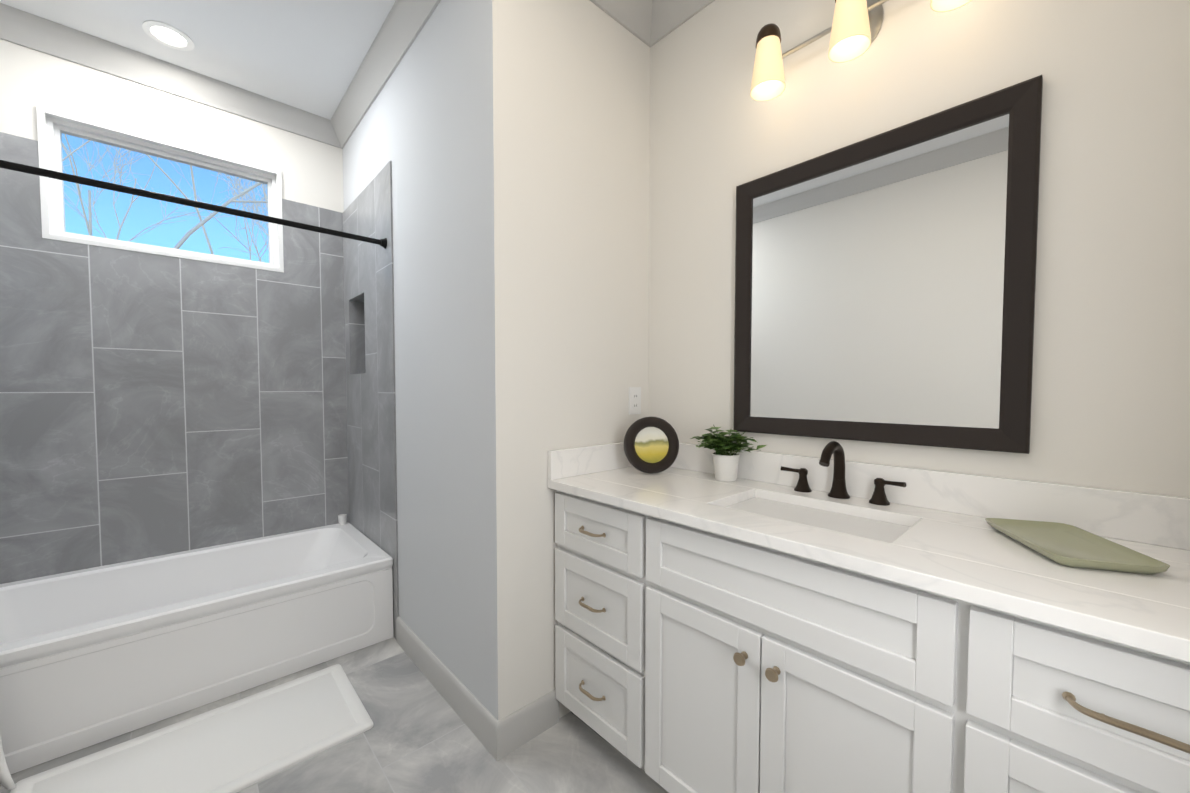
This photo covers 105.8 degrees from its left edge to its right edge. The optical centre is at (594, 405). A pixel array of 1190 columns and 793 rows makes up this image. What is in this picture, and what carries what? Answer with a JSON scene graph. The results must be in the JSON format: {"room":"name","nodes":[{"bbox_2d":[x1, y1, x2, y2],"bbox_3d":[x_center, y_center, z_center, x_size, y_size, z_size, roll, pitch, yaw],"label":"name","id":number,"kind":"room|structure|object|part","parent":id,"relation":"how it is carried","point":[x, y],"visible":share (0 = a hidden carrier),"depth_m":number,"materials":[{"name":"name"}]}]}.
{"room":"bathroom","nodes":[
{"label":"bathroom","id":0,"kind":"room"},
{"bbox_2d":[0,39,343,212],"bbox_3d":[-1.843,-0.263,2.644,2.383,2.820,0.160,-2,3,-42],"label":"wall","id":1,"kind":"structure","parent":0,"point":[311,170],"depth_m":2.21,"materials":[{"name":"white paint"}]},
{"bbox_2d":[36,105,283,272],"bbox_3d":[-2.140,-1.030,2.304,0.880,0.569,0.120,-2,3,-42],"label":"window","id":2,"kind":"structure","parent":1,"relation":"in","point":[53,125],"depth_m":2.20,"materials":[{"name":"white"}]},
{"bbox_2d":[0,3,327,143],"bbox_3d":[-2.088,-1.604,2.208,1.320,0.108,0.080,-2,3,-42],"label":"crown molding","id":3,"kind":"structure","parent":1,"relation":"attached to","point":[17,26],"depth_m":2.16,"materials":[{"name":"grey paint"}]},
{"bbox_2d":[0,132,348,583],"bbox_3d":[-2.105,-0.001,2.300,1.518,2.322,0.008,-2,3,-42],"label":"wall tile","id":4,"kind":"structure","parent":1,"relation":"attached to","point":[152,405],"depth_m":2.23,"materials":[{"name":"grey tile"}]},
{"bbox_2d":[0,0,395,119],"bbox_3d":[-0.513,-1.646,1.064,2.483,0.060,4.211,-2,3,-42],"label":"ceiling","id":5,"kind":"structure","parent":0,"point":[307,55],"depth_m":2.01,"materials":[{"name":"white paint"}]},
{"bbox_2d":[142,20,193,50],"bbox_3d":[-1.904,-1.647,2.010,0.170,0.006,0.170,-2,3,-42],"label":"recessed light","id":6,"kind":"object","parent":5,"relation":"in","point":[167,35],"visible":1,"depth_m":2.00,"materials":[{"name":"white plastic"}]},
{"bbox_2d":[0,636,668,792],"bbox_3d":[-0.513,1.232,1.169,2.483,0.060,4.211,-2,3,-42],"label":"floor","id":7,"kind":"structure","parent":0,"point":[419,736],"depth_m":1.53,"materials":[{"name":"tile"}]},
{"bbox_2d":[10,664,372,792],"bbox_3d":[-1.315,1.181,1.531,0.910,0.014,0.500,-2,3,-42],"label":"bath mat","id":8,"kind":"object","parent":7,"relation":"on","point":[239,745],"visible":0.94,"depth_m":1.55,"materials":[{"name":"white fabric"}]},
{"bbox_2d":[0,522,392,774],"bbox_3d":[-1.826,0.965,2.029,1.498,0.410,0.816,-2,3,-42],"label":"bathtub","id":9,"kind":"object","parent":7,"relation":"on","point":[92,656],"visible":1,"depth_m":1.88,"materials":[{"name":"white ceramic"}]},
{"bbox_2d":[338,514,346,524],"bbox_3d":[-1.556,0.705,2.771,0.048,0.055,0.048,-2,3,-42],"label":"cup","id":10,"kind":"object","parent":9,"relation":"on","point":[342,518],"visible":0.98,"depth_m":2.75,"materials":[{"name":"white"}]},
{"bbox_2d":[548,485,1189,792],"bbox_3d":[0.575,0.757,1.230,0.568,0.885,1.620,-2,3,-42],"label":"bathroom vanity","id":11,"kind":"object","parent":7,"relation":"on","point":[767,622],"depth_m":0.96,"materials":[{"name":"white paint"}]},
{"bbox_2d":[548,465,1189,652],"bbox_3d":[0.579,0.300,1.218,0.556,0.030,1.620,-2,3,-42],"label":"countertop","id":12,"kind":"structure","parent":11,"relation":"on","point":[962,552],"depth_m":0.91,"materials":[{"name":"white stone"}]},
{"bbox_2d":[624,417,678,473],"bbox_3d":[0.211,0.155,1.747,0.199,0.221,0.162,-2,3,-42],"label":"picture frame","id":13,"kind":"object","parent":12,"relation":"on","point":[651,444],"visible":1,"depth_m":1.73,"materials":[{"name":"black"}]},
{"bbox_2d":[635,427,668,462],"bbox_3d":[0.219,0.154,1.740,0.123,0.140,0.074,-2,3,-42],"label":"art","id":14,"kind":"object","parent":13,"relation":"attached to","point":[651,443],"depth_m":1.74},
{"bbox_2d":[691,424,765,481],"bbox_3d":[0.448,0.173,1.580,0.181,0.195,0.273,-2,3,-42],"label":"plant","id":15,"kind":"object","parent":12,"relation":"on","point":[725,460],"visible":1,"depth_m":1.58,"materials":[{"name":"green plant"}]},
{"bbox_3d":[0.470,0.222,1.618,0.094,0.094,0.094,-2,3,-42],"label":"pot","id":16,"kind":"part","parent":15,"relation":"part of","materials":[{"name":"white ceramic"}]},
{"bbox_2d":[781,441,905,505],"bbox_3d":[0.706,0.193,1.333,0.161,0.174,0.349,-2,3,-42],"label":"faucet","id":17,"kind":"object","parent":12,"relation":"on","point":[825,481],"depth_m":1.35,"materials":[{"name":"black metal"}]},
{"bbox_2d":[985,518,1169,574],"bbox_3d":[0.965,0.284,0.927,0.165,0.020,0.275,1,2,18],"label":"tray","id":18,"kind":"object","parent":12,"relation":"on","point":[1068,545],"visible":1,"depth_m":0.90,"materials":[{"name":"ceramic"}]},
{"bbox_2d":[343,0,649,720],"bbox_3d":[-0.618,-0.255,2.429,0.865,2.820,1.810,-2,3,-42],"label":"wall","id":19,"kind":"structure","parent":0,"point":[510,139],"depth_m":1.67,"materials":[{"name":"white paint"}]},
{"bbox_2d":[328,0,440,148],"bbox_3d":[-0.940,-1.597,2.033,0.080,0.108,1.890,-2,3,-42],"label":"crown molding","id":20,"kind":"structure","parent":19,"relation":"attached to","point":[405,20],"depth_m":2.10,"materials":[{"name":"grey paint"}]},
{"bbox_2d":[396,617,558,760],"bbox_3d":[-0.554,1.112,1.943,0.263,0.123,0.960,-2,3,-42],"label":"baseboard","id":21,"kind":"structure","parent":19,"relation":"attached to","point":[505,736],"depth_m":1.64,"materials":[{"name":"grey paint"}]},
{"bbox_2d":[548,442,630,480],"bbox_3d":[0.033,0.211,1.799,0.534,0.105,0.020,-2,3,-42],"label":"backsplash","id":22,"kind":"structure","parent":19,"relation":"attached to","point":[572,462],"depth_m":1.72,"materials":[{"name":"white stone"}]},
{"bbox_2d":[590,0,655,39],"bbox_3d":[-0.048,-1.582,1.622,0.660,0.108,0.080,-2,3,-42],"label":"crown molding","id":23,"kind":"structure","parent":19,"relation":"attached to","point":[650,23],"depth_m":1.81,"materials":[{"name":"grey paint"}]},
{"bbox_2d":[629,387,640,414],"bbox_3d":[0.172,-0.018,1.927,0.072,0.116,0.008,-2,3,-42],"label":"electrical outlet","id":24,"kind":"object","parent":19,"relation":"attached to","point":[634,400],"visible":1,"depth_m":1.92,"materials":[{"name":"white plastic"}]},
{"bbox_2d":[649,0,1189,497],"bbox_3d":[1.031,-0.210,1.193,0.100,2.820,2.241,-2,3,-42],"label":"wall","id":25,"kind":"structure","parent":0,"point":[1111,382],"depth_m":1.09,"materials":[{"name":"white paint"}]},
{"bbox_2d":[641,0,714,46],"bbox_3d":[0.762,-1.571,1.305,0.080,0.108,1.641,-2,3,-42],"label":"crown molding","id":26,"kind":"structure","parent":25,"relation":"attached to","point":[667,15],"depth_m":1.81,"materials":[{"name":"grey paint"}]},
{"bbox_2d":[750,0,971,100],"bbox_3d":[0.737,-1.100,1.281,0.170,0.202,0.584,-2,3,-42],"label":"sconce","id":27,"kind":"object","parent":25,"relation":"attached to","point":[854,29],"visible":1,"depth_m":1.31,"materials":[{"name":"white glass"}]},
{"bbox_2d":[733,75,1042,453],"bbox_3d":[0.784,-0.338,1.363,0.027,0.889,0.788,-2,3,-42],"label":"mirror","id":28,"kind":"object","parent":25,"relation":"attached to","point":[885,285],"visible":0.96,"depth_m":1.27,"materials":[{"name":"black mirror"}]},
{"bbox_3d":[0.791,-0.338,1.368,0.008,0.785,0.684,-2,3,-42],"label":"glass","id":29,"kind":"part","parent":28,"relation":"part of","materials":[{"name":"white"}]},
{"bbox_2d":[672,442,1189,548],"bbox_3d":[0.777,0.226,1.396,0.020,0.105,1.620,-2,3,-42],"label":"backsplash","id":30,"kind":"structure","parent":25,"relation":"attached to","point":[1156,519],"depth_m":1.15,"materials":[{"name":"white stone"}]},
{"bbox_3d":[-1.393,-0.178,0.313,0.100,2.820,4.211,-2,3,-42],"label":"wall","id":31,"kind":"structure","parent":0,"visible":0},
{"bbox_2d":[343,161,398,638],"bbox_3d":[-1.778,0.009,2.014,1.616,2.322,0.856,-2,3,-42],"label":"wall tiles","id":32,"kind":"structure","parent":31,"relation":"attached to","point":[370,367],"depth_m":2.40,"materials":[{"name":"grey tile"}]},
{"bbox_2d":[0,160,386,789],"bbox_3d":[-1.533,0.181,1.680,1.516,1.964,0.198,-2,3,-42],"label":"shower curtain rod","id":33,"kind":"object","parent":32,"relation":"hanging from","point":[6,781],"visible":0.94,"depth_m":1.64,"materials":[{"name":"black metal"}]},
{"bbox_3d":[-1.581,-0.774,1.698,1.516,0.056,0.056,-2,3,-42],"label":"rod","id":34,"kind":"part","parent":33,"relation":"part of","materials":[{"name":"black metal"}]},
{"label":"outside","id":35,"kind":"structure","parent":0,"visible":0},
{"bbox_2d":[62,134,268,261],"bbox_3d":[-4.096,-2.659,4.250,6.212,5.098,4.328,-2,3,-42],"label":"tree","id":36,"kind":"object","parent":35,"point":[242,193],"depth_m":4.46,"materials":[{"name":"grey plant"}]}
]}

